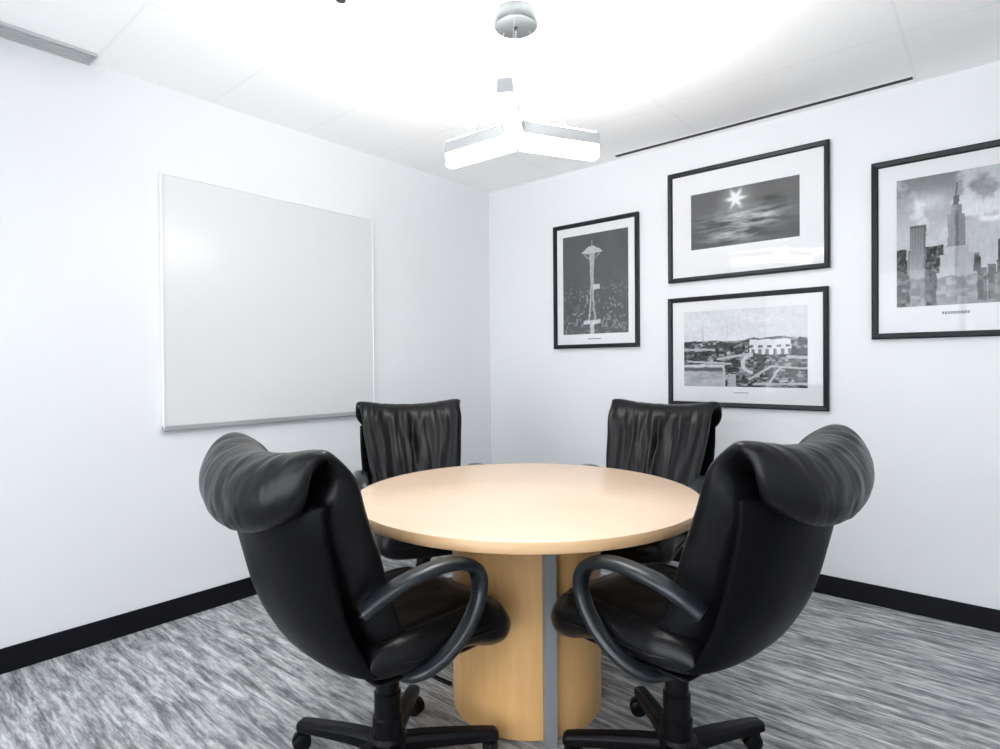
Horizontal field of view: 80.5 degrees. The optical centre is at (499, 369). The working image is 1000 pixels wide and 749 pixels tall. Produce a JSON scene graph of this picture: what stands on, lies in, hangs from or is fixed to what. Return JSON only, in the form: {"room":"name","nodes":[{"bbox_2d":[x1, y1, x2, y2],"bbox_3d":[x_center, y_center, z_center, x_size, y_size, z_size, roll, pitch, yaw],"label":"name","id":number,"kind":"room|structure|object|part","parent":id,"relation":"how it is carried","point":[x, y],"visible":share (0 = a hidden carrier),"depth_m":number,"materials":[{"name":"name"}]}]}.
{"room":"office","nodes":[
{"label":"office","id":0,"kind":"room"},
{"bbox_2d":[0,37,490,648],"bbox_3d":[-1.741,-0.065,2.646,0.120,2.500,5.240,0,1,40],"label":"wall","id":1,"kind":"structure","parent":0,"point":[104,514],"depth_m":2.64,"materials":[{"name":"white paint"}]},
{"bbox_2d":[0,555,380,674],"bbox_3d":[-1.683,1.135,2.615,0.009,0.100,5.000,0,1,40],"label":"baseboard","id":2,"kind":"structure","parent":1,"relation":"attached to","point":[24,654],"depth_m":2.61,"materials":[{"name":"black rubber"}]},
{"bbox_2d":[159,172,374,431],"bbox_3d":[-1.174,-0.319,3.191,0.032,1.203,1.208,0,1,40],"label":"whiteboard","id":3,"kind":"object","parent":1,"relation":"attached to","point":[267,302],"visible":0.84,"depth_m":3.09,"materials":[{"name":"white plastic"}]},
{"bbox_2d":[162,411,355,431],"bbox_3d":[-1.169,0.269,3.196,0.032,0.026,1.208,0,1,40],"label":"tray","id":4,"kind":"object","parent":3,"relation":"on","point":[173,426],"depth_m":3.05,"materials":[{"name":"silver metal"}]},
{"bbox_2d":[0,0,999,192],"bbox_3d":[-0.145,-1.365,1.265,4.340,0.100,5.240,0,1,40],"label":"ceiling","id":5,"kind":"structure","parent":0,"point":[396,81],"depth_m":2.52,"materials":[{"name":"paint"}]},
{"bbox_2d":[0,21,97,65],"bbox_3d":[-2.111,-1.300,2.032,0.113,0.011,1.215,0,1,40],"label":"ceiling vent","id":6,"kind":"object","parent":5,"relation":"in","point":[7,31],"visible":1,"depth_m":2.37,"materials":[{"name":"grey metal"}]},
{"bbox_2d":[445,0,599,168],"bbox_3d":[0.012,-1.075,2.251,0.552,0.500,0.621,0,1,40],"label":"pendant light","id":7,"kind":"object","parent":5,"relation":"hanging from","point":[515,19],"visible":1,"depth_m":2.22,"materials":[{"name":"silver metal"}]},
{"bbox_3d":[-0.081,-0.901,2.314,0.327,0.048,0.054,0,1,38],"label":"arm","id":8,"kind":"part","parent":7,"relation":"part of","materials":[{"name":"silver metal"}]},
{"bbox_2d":[446,135,515,168],"bbox_3d":[-0.079,-0.851,2.313,0.326,0.051,0.050,0,1,38],"label":"diffuser","id":9,"kind":"object","parent":7,"relation":"attached to","point":[489,146],"depth_m":2.29,"materials":[{"name":"white plastic"}]},
{"bbox_3d":[0.037,-0.899,2.022,0.054,0.048,0.327,0,1,8],"label":"arm","id":10,"kind":"part","parent":7,"relation":"part of","materials":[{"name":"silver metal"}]},
{"bbox_2d":[497,93,522,146],"bbox_3d":[0.038,-0.849,2.025,0.050,0.051,0.326,0,1,8],"label":"diffuser","id":11,"kind":"object","parent":7,"relation":"attached to","point":[508,109],"depth_m":1.96,"materials":[{"name":"white plastic"}]},
{"bbox_3d":[0.061,-1.095,2.200,0.003,0.340,0.003,0,1,40],"label":"power cord","id":12,"kind":"part","parent":7,"relation":"part of","materials":[{"name":"grey plastic"}]},
{"bbox_2d":[519,133,598,160],"bbox_3d":[0.228,-0.853,2.270,0.326,0.051,0.050,-1,1,-22],"label":"diffuser","id":13,"kind":"object","parent":7,"relation":"attached to","point":[554,144],"depth_m":2.25,"materials":[{"name":"white plastic"}]},
{"bbox_3d":[0.230,-0.903,2.270,0.327,0.048,0.054,-1,1,-22],"label":"arm","id":14,"kind":"part","parent":7,"relation":"part of","materials":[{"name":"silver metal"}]},
{"bbox_2d":[613,75,915,156],"bbox_3d":[1.312,-1.341,3.210,1.555,0.005,0.038,0,1,40],"label":"ceiling vent","id":15,"kind":"object","parent":5,"relation":"in","point":[910,77],"visible":1,"depth_m":3.09,"materials":[{"name":"black"}]},
{"bbox_2d":[0,555,999,748],"bbox_3d":[-0.125,1.235,1.288,4.340,0.100,5.240,0,1,40],"label":"floor","id":16,"kind":"structure","parent":0,"point":[845,674],"depth_m":2.17,"materials":[{"name":"carpet"}]},
{"bbox_2d":[199,432,510,748],"bbox_3d":[-0.389,0.678,1.660,0.787,1.010,0.647,-1,1,-44],"label":"office chair","id":17,"kind":"object","parent":16,"relation":"on","point":[300,520],"visible":1,"depth_m":1.43,"materials":[{"name":"black leather"}]},
{"bbox_3d":[-0.497,1.096,1.797,0.290,0.057,0.058,0,1,23],"label":"leg","id":18,"kind":"part","parent":17,"relation":"part of","materials":[{"name":"black plastic"}]},
{"bbox_3d":[-0.448,1.097,1.585,0.058,0.057,0.290,0,1,41],"label":"leg","id":19,"kind":"part","parent":17,"relation":"part of","materials":[{"name":"black plastic"}]},
{"bbox_3d":[-0.232,1.096,1.567,0.058,0.057,0.290,-1,1,-31],"label":"leg","id":20,"kind":"part","parent":17,"relation":"part of","materials":[{"name":"black plastic"}]},
{"bbox_3d":[-0.311,1.093,1.910,0.058,0.057,0.290,0,1,5],"label":"leg","id":21,"kind":"part","parent":17,"relation":"part of","materials":[{"name":"black plastic"}]},
{"bbox_3d":[-0.213,0.647,1.514,0.367,0.331,0.173,-1,1,-44],"label":"armrest","id":22,"kind":"part","parent":17,"relation":"part of","materials":[{"name":"black plastic"}]},
{"bbox_2d":[360,566,510,680],"bbox_3d":[-0.296,0.742,1.755,0.505,0.156,0.516,-1,1,-44],"label":"seat cushion","id":23,"kind":"object","parent":17,"relation":"on","point":[430,613],"depth_m":1.59,"materials":[{"name":"black leather"}]},
{"bbox_3d":[-0.202,0.839,1.631,0.171,0.028,0.028,0,1,36],"label":"lever","id":24,"kind":"part","parent":17,"relation":"part of","materials":[{"name":"black plastic"}]},
{"bbox_3d":[-0.147,1.093,1.767,0.290,0.057,0.058,-1,1,-13],"label":"leg","id":25,"kind":"part","parent":17,"relation":"part of","materials":[{"name":"black plastic"}]},
{"bbox_2d":[354,399,481,579],"bbox_3d":[-0.395,0.667,2.886,0.650,1.010,0.812,-1,1,-19],"label":"office chair","id":26,"kind":"object","parent":16,"relation":"on","point":[396,439],"visible":0.47,"depth_m":3.02,"materials":[{"name":"black leather"}]},
{"bbox_3d":[-0.606,0.638,2.803,0.173,0.331,0.367,-1,1,-19],"label":"armrest","id":27,"kind":"part","parent":26,"relation":"part of","materials":[{"name":"black plastic"}]},
{"bbox_2d":[373,532,452,559],"bbox_3d":[-0.352,0.734,2.776,0.516,0.156,0.505,-1,1,-19],"label":"seat cushion","id":28,"kind":"object","parent":26,"relation":"on","point":[389,548],"depth_m":2.50,"materials":[{"name":"black leather"}]},
{"bbox_2d":[361,463,698,748],"bbox_3d":[0.095,0.806,2.125,1.211,0.738,1.211,0,1,40],"label":"round table","id":29,"kind":"object","parent":16,"relation":"on","point":[529,526],"visible":0.84,"depth_m":1.88,"materials":[{"name":"brown wood"}]},
{"bbox_3d":[-0.042,0.823,2.095,0.245,0.699,0.527,-1,1,-13],"label":"drum panel","id":30,"kind":"part","parent":29,"relation":"part of","materials":[{"name":"brown wood"}]},
{"bbox_3d":[0.096,0.824,2.126,0.036,0.703,0.600,-1,1,-13],"label":"divider panel","id":31,"kind":"part","parent":29,"relation":"part of","materials":[{"name":"grey metal"}]},
{"bbox_3d":[0.233,0.821,2.156,0.245,0.699,0.527,-1,1,-13],"label":"drum panel","id":32,"kind":"part","parent":29,"relation":"part of","materials":[{"name":"brown wood"}]},
{"bbox_2d":[580,399,721,563],"bbox_3d":[0.684,0.660,2.754,0.663,1.010,0.798,0,1,39],"label":"office chair","id":33,"kind":"object","parent":16,"relation":"on","point":[674,442],"visible":0.51,"depth_m":2.84,"materials":[{"name":"black leather"}]},
{"bbox_3d":[0.474,0.629,2.887,0.173,0.331,0.367,0,1,36],"label":"armrest","id":34,"kind":"part","parent":33,"relation":"part of","materials":[{"name":"black plastic"}]},
{"bbox_2d":[601,530,688,563],"bbox_3d":[0.599,0.727,2.666,0.516,0.156,0.505,0,1,36],"label":"seat cushion","id":35,"kind":"object","parent":33,"relation":"on","point":[663,551],"depth_m":2.38,"materials":[{"name":"black leather"}]},
{"bbox_3d":[0.848,0.629,2.616,0.173,0.331,0.367,0,1,36],"label":"armrest","id":36,"kind":"part","parent":33,"relation":"part of","materials":[{"name":"black plastic"}]},
{"bbox_2d":[550,424,874,748],"bbox_3d":[0.562,0.663,1.637,0.646,1.026,0.787,-1,1,-41],"label":"office chair","id":37,"kind":"object","parent":16,"relation":"on","point":[766,514],"visible":1,"depth_m":1.40,"materials":[{"name":"black leather"}]},
{"bbox_3d":[0.331,1.090,1.745,0.290,0.057,0.058,0,1,12],"label":"leg","id":38,"kind":"part","parent":37,"relation":"part of","materials":[{"name":"black plastic"}]},
{"bbox_2d":[550,562,704,674],"bbox_3d":[0.478,0.721,1.738,0.516,0.156,0.505,-1,1,-41],"label":"seat cushion","id":39,"kind":"object","parent":37,"relation":"on","point":[631,612],"depth_m":1.56,"materials":[{"name":"black leather"}]},
{"bbox_3d":[0.371,0.642,1.506,0.173,0.331,0.367,-1,1,-41],"label":"armrest","id":40,"kind":"part","parent":37,"relation":"part of","materials":[{"name":"black plastic"}]},
{"bbox_3d":[0.493,1.087,1.890,0.058,0.057,0.290,0,1,-6],"label":"leg","id":41,"kind":"part","parent":37,"relation":"part of","materials":[{"name":"black plastic"}]},
{"bbox_3d":[0.634,1.089,1.567,0.058,0.057,0.290,-1,1,-42],"label":"leg","id":42,"kind":"part","parent":37,"relation":"part of","materials":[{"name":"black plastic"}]},
{"bbox_3d":[0.681,1.087,1.779,0.290,0.057,0.058,-1,1,-24],"label":"leg","id":43,"kind":"part","parent":37,"relation":"part of","materials":[{"name":"black plastic"}]},
{"bbox_2d":[489,61,999,609],"bbox_3d":[1.571,-0.096,3.186,4.220,2.500,0.120,0,1,40],"label":"wall","id":44,"kind":"structure","parent":0,"point":[926,411],"depth_m":2.96,"materials":[{"name":"white paint"}]},
{"bbox_2d":[553,211,639,348],"bbox_3d":[0.621,-0.564,3.890,0.644,0.841,0.029,0,1,40],"label":"framed picture","id":45,"kind":"object","parent":44,"relation":"attached to","point":[596,263],"visible":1,"depth_m":3.88,"materials":[{"name":"black paper"}]},
{"bbox_2d":[563,227,628,334],"bbox_3d":[0.624,-0.570,3.895,0.499,0.666,0.001,0,1,40],"label":"print","id":46,"kind":"object","parent":45,"relation":"attached to","point":[595,265],"depth_m":3.89},
{"bbox_2d":[667,139,830,283],"bbox_3d":[1.342,-0.842,3.270,0.864,0.648,0.029,0,1,40],"label":"framed picture","id":47,"kind":"object","parent":44,"relation":"attached to","point":[766,213],"visible":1,"depth_m":3.23,"materials":[{"name":"white paper"}]},
{"bbox_2d":[691,174,799,250],"bbox_3d":[1.345,-0.860,3.276,0.587,0.324,0.001,0,1,40],"label":"print","id":48,"kind":"object","parent":47,"relation":"attached to","point":[770,209],"depth_m":3.26},
{"bbox_2d":[668,286,829,410],"bbox_3d":[1.345,-0.106,3.280,0.860,0.637,0.029,0,1,40],"label":"framed picture","id":49,"kind":"object","parent":44,"relation":"attached to","point":[761,349],"visible":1,"depth_m":3.25,"materials":[{"name":"black wood"}]},
{"bbox_2d":[684,304,807,387],"bbox_3d":[1.347,-0.121,3.286,0.669,0.437,0.001,0,1,40],"label":"print","id":50,"kind":"object","parent":49,"relation":"attached to","point":[763,346],"depth_m":3.26},
{"bbox_2d":[672,546,999,632],"bbox_3d":[1.496,1.105,3.184,4.091,0.100,0.009,0,1,40],"label":"baseboard","id":51,"kind":"structure","parent":44,"relation":"attached to","point":[985,618],"depth_m":2.80,"materials":[{"name":"black rubber"}]},
{"bbox_2d":[871,139,999,339],"bbox_3d":[2.059,-0.572,2.663,0.653,0.851,0.029,0,1,40],"label":"framed picture","id":52,"kind":"object","parent":44,"relation":"attached to","point":[935,216],"visible":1,"depth_m":2.71,"materials":[{"name":"grey paper"}]},
{"bbox_2d":[897,164,999,307],"bbox_3d":[2.063,-0.596,2.668,0.453,0.603,0.001,0,1,40],"label":"print","id":53,"kind":"object","parent":52,"relation":"attached to","point":[948,224],"depth_m":2.68}
]}

